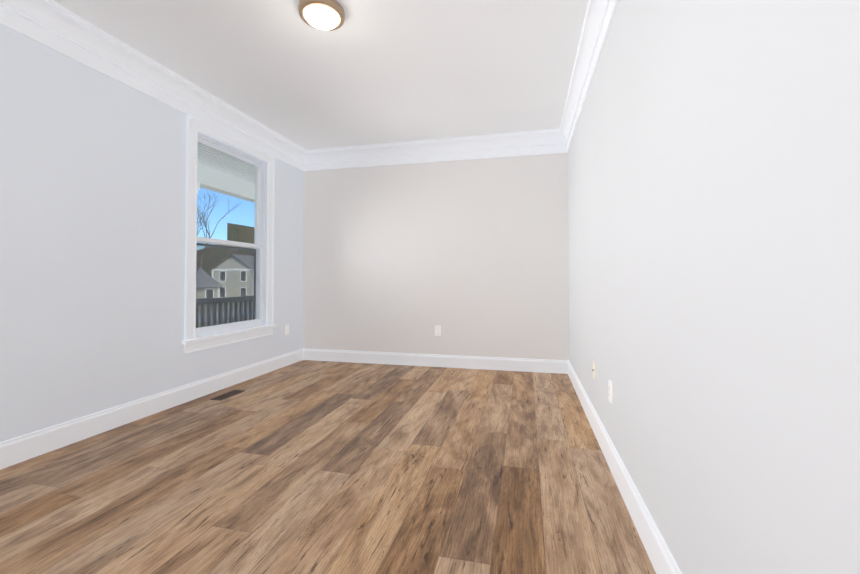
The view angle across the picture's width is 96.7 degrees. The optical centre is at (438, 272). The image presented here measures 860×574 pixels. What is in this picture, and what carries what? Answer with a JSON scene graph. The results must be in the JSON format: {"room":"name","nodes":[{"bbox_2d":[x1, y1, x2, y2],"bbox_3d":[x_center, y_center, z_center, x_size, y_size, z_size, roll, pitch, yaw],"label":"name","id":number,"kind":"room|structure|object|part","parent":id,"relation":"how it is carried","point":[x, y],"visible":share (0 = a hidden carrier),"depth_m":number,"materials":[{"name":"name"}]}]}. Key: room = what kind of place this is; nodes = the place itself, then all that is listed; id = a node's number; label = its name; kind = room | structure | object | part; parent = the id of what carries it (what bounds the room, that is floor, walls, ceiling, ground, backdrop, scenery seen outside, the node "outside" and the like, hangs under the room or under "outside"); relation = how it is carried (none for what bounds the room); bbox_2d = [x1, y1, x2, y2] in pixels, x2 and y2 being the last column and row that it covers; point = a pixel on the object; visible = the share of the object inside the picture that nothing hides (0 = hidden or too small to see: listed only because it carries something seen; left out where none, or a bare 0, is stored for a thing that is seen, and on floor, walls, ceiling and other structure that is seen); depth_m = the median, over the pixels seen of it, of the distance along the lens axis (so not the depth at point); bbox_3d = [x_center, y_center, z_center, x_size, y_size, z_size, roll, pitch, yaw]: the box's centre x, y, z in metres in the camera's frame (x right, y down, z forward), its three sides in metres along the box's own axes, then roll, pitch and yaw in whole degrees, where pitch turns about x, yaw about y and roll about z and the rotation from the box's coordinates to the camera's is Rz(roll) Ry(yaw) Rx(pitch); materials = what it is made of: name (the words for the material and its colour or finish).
{"room":"empty room","nodes":[
{"label":"empty room","id":0,"kind":"room"},
{"bbox_2d":[0,24,303,441],"bbox_3d":[-2.615,-0.280,1.585,0.150,2.700,7.310,0,-1,13],"label":"wall","id":1,"kind":"structure","parent":0,"point":[92,218],"depth_m":2.57,"materials":[{"name":"grey paint"}]},
{"bbox_2d":[0,348,303,469],"bbox_3d":[-2.535,0.997,1.546,0.016,0.145,7.010,0,-1,13],"label":"baseboard","id":2,"kind":"structure","parent":1,"relation":"attached to","point":[19,449],"depth_m":2.73,"materials":[{"name":"white paint"}]},
{"bbox_2d":[0,0,307,170],"bbox_3d":[-2.497,-1.508,1.579,0.094,0.245,7.010,0,-1,13],"label":"crown molding","id":3,"kind":"structure","parent":1,"relation":"attached to","point":[55,26],"depth_m":2.79,"materials":[{"name":"white paint"}]},
{"bbox_2d":[182,115,276,353],"bbox_3d":[-2.091,-0.324,3.831,0.228,2.037,1.194,0,-1,13],"label":"window","id":4,"kind":"structure","parent":1,"relation":"in","point":[224,293],"depth_m":3.83,"materials":[{"name":"white wood"}]},
{"bbox_2d":[196,143,258,327],"bbox_3d":[-2.100,-0.343,3.834,0.050,1.690,0.840,0,-1,13],"label":"window panel","id":5,"kind":"object","parent":4,"relation":"attached to","point":[206,195],"visible":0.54,"depth_m":3.80,"materials":[{"name":"clear glass"}]},
{"bbox_2d":[285,325,288,334],"bbox_3d":[-1.829,0.691,4.637,0.009,0.115,0.070,0,-1,13],"label":"electrical outlet","id":6,"kind":"object","parent":1,"relation":"attached to","point":[286,329],"visible":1,"depth_m":4.62,"materials":[{"name":"white plastic"}]},
{"bbox_2d":[53,0,587,149],"bbox_3d":[-0.939,-1.711,1.224,3.590,0.150,7.310,0,-1,13],"label":"ceiling","id":7,"kind":"structure","parent":0,"point":[368,72],"depth_m":2.88,"materials":[{"name":"paint"}]},
{"bbox_2d":[298,0,344,30],"bbox_3d":[-0.712,-1.569,2.344,0.274,0.096,0.274,0,-1,13],"label":"ceiling light","id":8,"kind":"object","parent":7,"relation":"attached to","point":[336,7],"depth_m":2.29,"materials":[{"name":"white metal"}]},
{"bbox_3d":[-0.712,-1.548,2.344,0.206,0.052,0.206,0,-1,13],"label":"ceiling light shade","id":9,"kind":"part","parent":8,"relation":"part of","materials":[{"name":"white glass"}]},
{"bbox_2d":[0,360,655,573],"bbox_3d":[-0.939,1.139,1.177,3.590,0.150,7.310,0,-1,13],"label":"floor","id":10,"kind":"structure","parent":0,"point":[313,467],"depth_m":1.93,"materials":[{"name":"brown wood"}]},
{"bbox_2d":[210,390,244,400],"bbox_3d":[-1.891,1.099,3.443,0.110,0.005,0.290,0,-1,13],"label":"floor vent","id":11,"kind":"object","parent":10,"relation":"in","point":[226,395],"visible":1,"depth_m":3.43,"materials":[{"name":"brown metal"}]},
{"bbox_2d":[303,153,568,359],"bbox_3d":[-0.138,-0.228,4.689,3.290,2.700,0.150,0,-1,13],"label":"wall","id":12,"kind":"structure","parent":0,"point":[470,257],"depth_m":4.57,"materials":[{"name":"grey paint"}]},
{"bbox_2d":[308,129,559,170],"bbox_3d":[-0.160,-1.458,4.589,3.060,0.245,0.094,0,-1,13],"label":"crown molding","id":13,"kind":"structure","parent":12,"relation":"attached to","point":[538,142],"depth_m":4.57,"materials":[{"name":"white paint"}]},
{"bbox_2d":[304,349,567,373],"bbox_3d":[-0.151,1.048,4.586,3.240,0.145,0.016,0,-1,13],"label":"baseboard","id":14,"kind":"structure","parent":12,"relation":"attached to","point":[410,359],"depth_m":4.54,"materials":[{"name":"white paint"}]},
{"bbox_2d":[435,326,440,335],"bbox_3d":[-0.004,0.690,4.562,0.070,0.115,0.009,0,-1,13],"label":"electrical outlet","id":15,"kind":"object","parent":12,"relation":"attached to","point":[437,330],"visible":1,"depth_m":4.56,"materials":[{"name":"white plastic"}]},
{"bbox_2d":[568,0,859,573],"bbox_3d":[0.737,-0.293,0.815,0.150,2.700,7.310,0,-1,13],"label":"wall","id":16,"kind":"structure","parent":0,"point":[714,229],"depth_m":0.90,"materials":[{"name":"grey paint"}]},
{"bbox_2d":[556,0,617,152],"bbox_3d":[0.618,-1.520,0.863,0.094,0.245,7.010,0,-1,13],"label":"crown molding","id":17,"kind":"structure","parent":16,"relation":"attached to","point":[599,14],"depth_m":2.73,"materials":[{"name":"white paint"}]},
{"bbox_2d":[592,361,595,379],"bbox_3d":[1.075,0.673,2.646,0.018,0.115,0.070,0,-1,13],"label":"outlet","id":18,"kind":"object","parent":16,"relation":"attached to","point":[594,370],"visible":1,"depth_m":2.62,"materials":[{"name":"beige plastic"}]},
{"bbox_2d":[609,380,612,403],"bbox_3d":[0.963,0.664,2.138,0.009,0.115,0.070,0,-1,13],"label":"electrical outlet","id":19,"kind":"object","parent":16,"relation":"attached to","point":[610,393],"visible":0.98,"depth_m":2.12,"materials":[{"name":"white plastic"}]},
{"bbox_2d":[564,360,681,573],"bbox_3d":[0.656,0.985,0.813,0.016,0.145,7.010,0,-1,13],"label":"baseboard","id":20,"kind":"structure","parent":16,"relation":"attached to","point":[662,560],"depth_m":1.69,"materials":[{"name":"white paint"}]},
{"label":"outside","id":21,"kind":"structure","parent":0,"visible":0},
{"bbox_2d":[196,223,253,275],"bbox_3d":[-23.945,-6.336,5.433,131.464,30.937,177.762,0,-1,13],"label":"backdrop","id":22,"kind":"structure","parent":21,"point":[231,233],"depth_m":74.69,"materials":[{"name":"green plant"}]},
{"bbox_2d":[198,301,252,327],"bbox_3d":[-33.610,4.874,38.069,160.000,4.896,220.000,0,-1,13],"label":"ground","id":23,"kind":"structure","parent":21,"point":[216,310],"depth_m":34.09,"materials":[{"name":"grey"}]},
{"bbox_2d":[196,194,216,268],"bbox_3d":[-41.462,-4.346,61.389,9.555,18.675,8.987,0,-1,13],"label":"tree","id":24,"kind":"object","parent":23,"relation":"on","point":[203,222],"depth_m":62.15,"materials":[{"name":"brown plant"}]},
{"bbox_2d":[196,268,219,298],"bbox_3d":[-37.219,1.973,49.208,9.200,5.450,13.700,0,-1,25],"label":"neighbouring house","id":25,"kind":"structure","parent":23,"relation":"on","point":[203,279],"depth_m":52.51,"materials":[{"name":"beige"}]},
{"bbox_2d":[196,192,241,271],"bbox_3d":[-27.016,-2.822,42.296,8.154,13.694,8.359,0,-1,13],"label":"tree","id":26,"kind":"object","parent":23,"relation":"on","point":[205,222],"depth_m":42.76,"materials":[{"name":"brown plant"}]},
{"bbox_2d":[198,309,252,322],"bbox_3d":[-18.254,2.545,8.924,7.000,0.294,130.000,0,-1,13],"label":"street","id":27,"kind":"structure","parent":23,"relation":"on","point":[222,315],"depth_m":25.08,"materials":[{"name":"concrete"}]},
{"bbox_2d":[211,254,253,296],"bbox_3d":[-32.740,0.996,68.719,8.700,8.050,11.700,0,-1,13],"label":"house","id":28,"kind":"structure","parent":23,"relation":"on","point":[234,276],"depth_m":63.34,"materials":[{"name":"white paint"}]},
{"bbox_3d":[-3.667,-0.040,5.512,0.260,2.590,0.260,0,-1,13],"label":"porch column","id":29,"kind":"structure","parent":0,"visible":0},
{"bbox_2d":[196,296,252,327],"bbox_3d":[-3.667,0.778,5.499,0.090,0.775,10.790,0,-1,13],"label":"porch railing","id":30,"kind":"object","parent":29,"relation":"attached to","point":[220,304],"depth_m":6.26,"materials":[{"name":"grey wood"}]},
{"bbox_3d":[-2.013,-0.166,4.211,0.152,3.160,14.000,0,-1,13],"label":"wall","id":31,"kind":"structure","parent":0,"visible":0},
{"bbox_2d":[197,144,254,202],"bbox_3d":[-3.133,-1.547,4.491,2.150,0.390,14.000,0,-1,13],"label":"porch ceiling","id":32,"kind":"structure","parent":31,"relation":"attached to","point":[206,163],"depth_m":5.98,"materials":[{"name":"white paint"}]}
]}

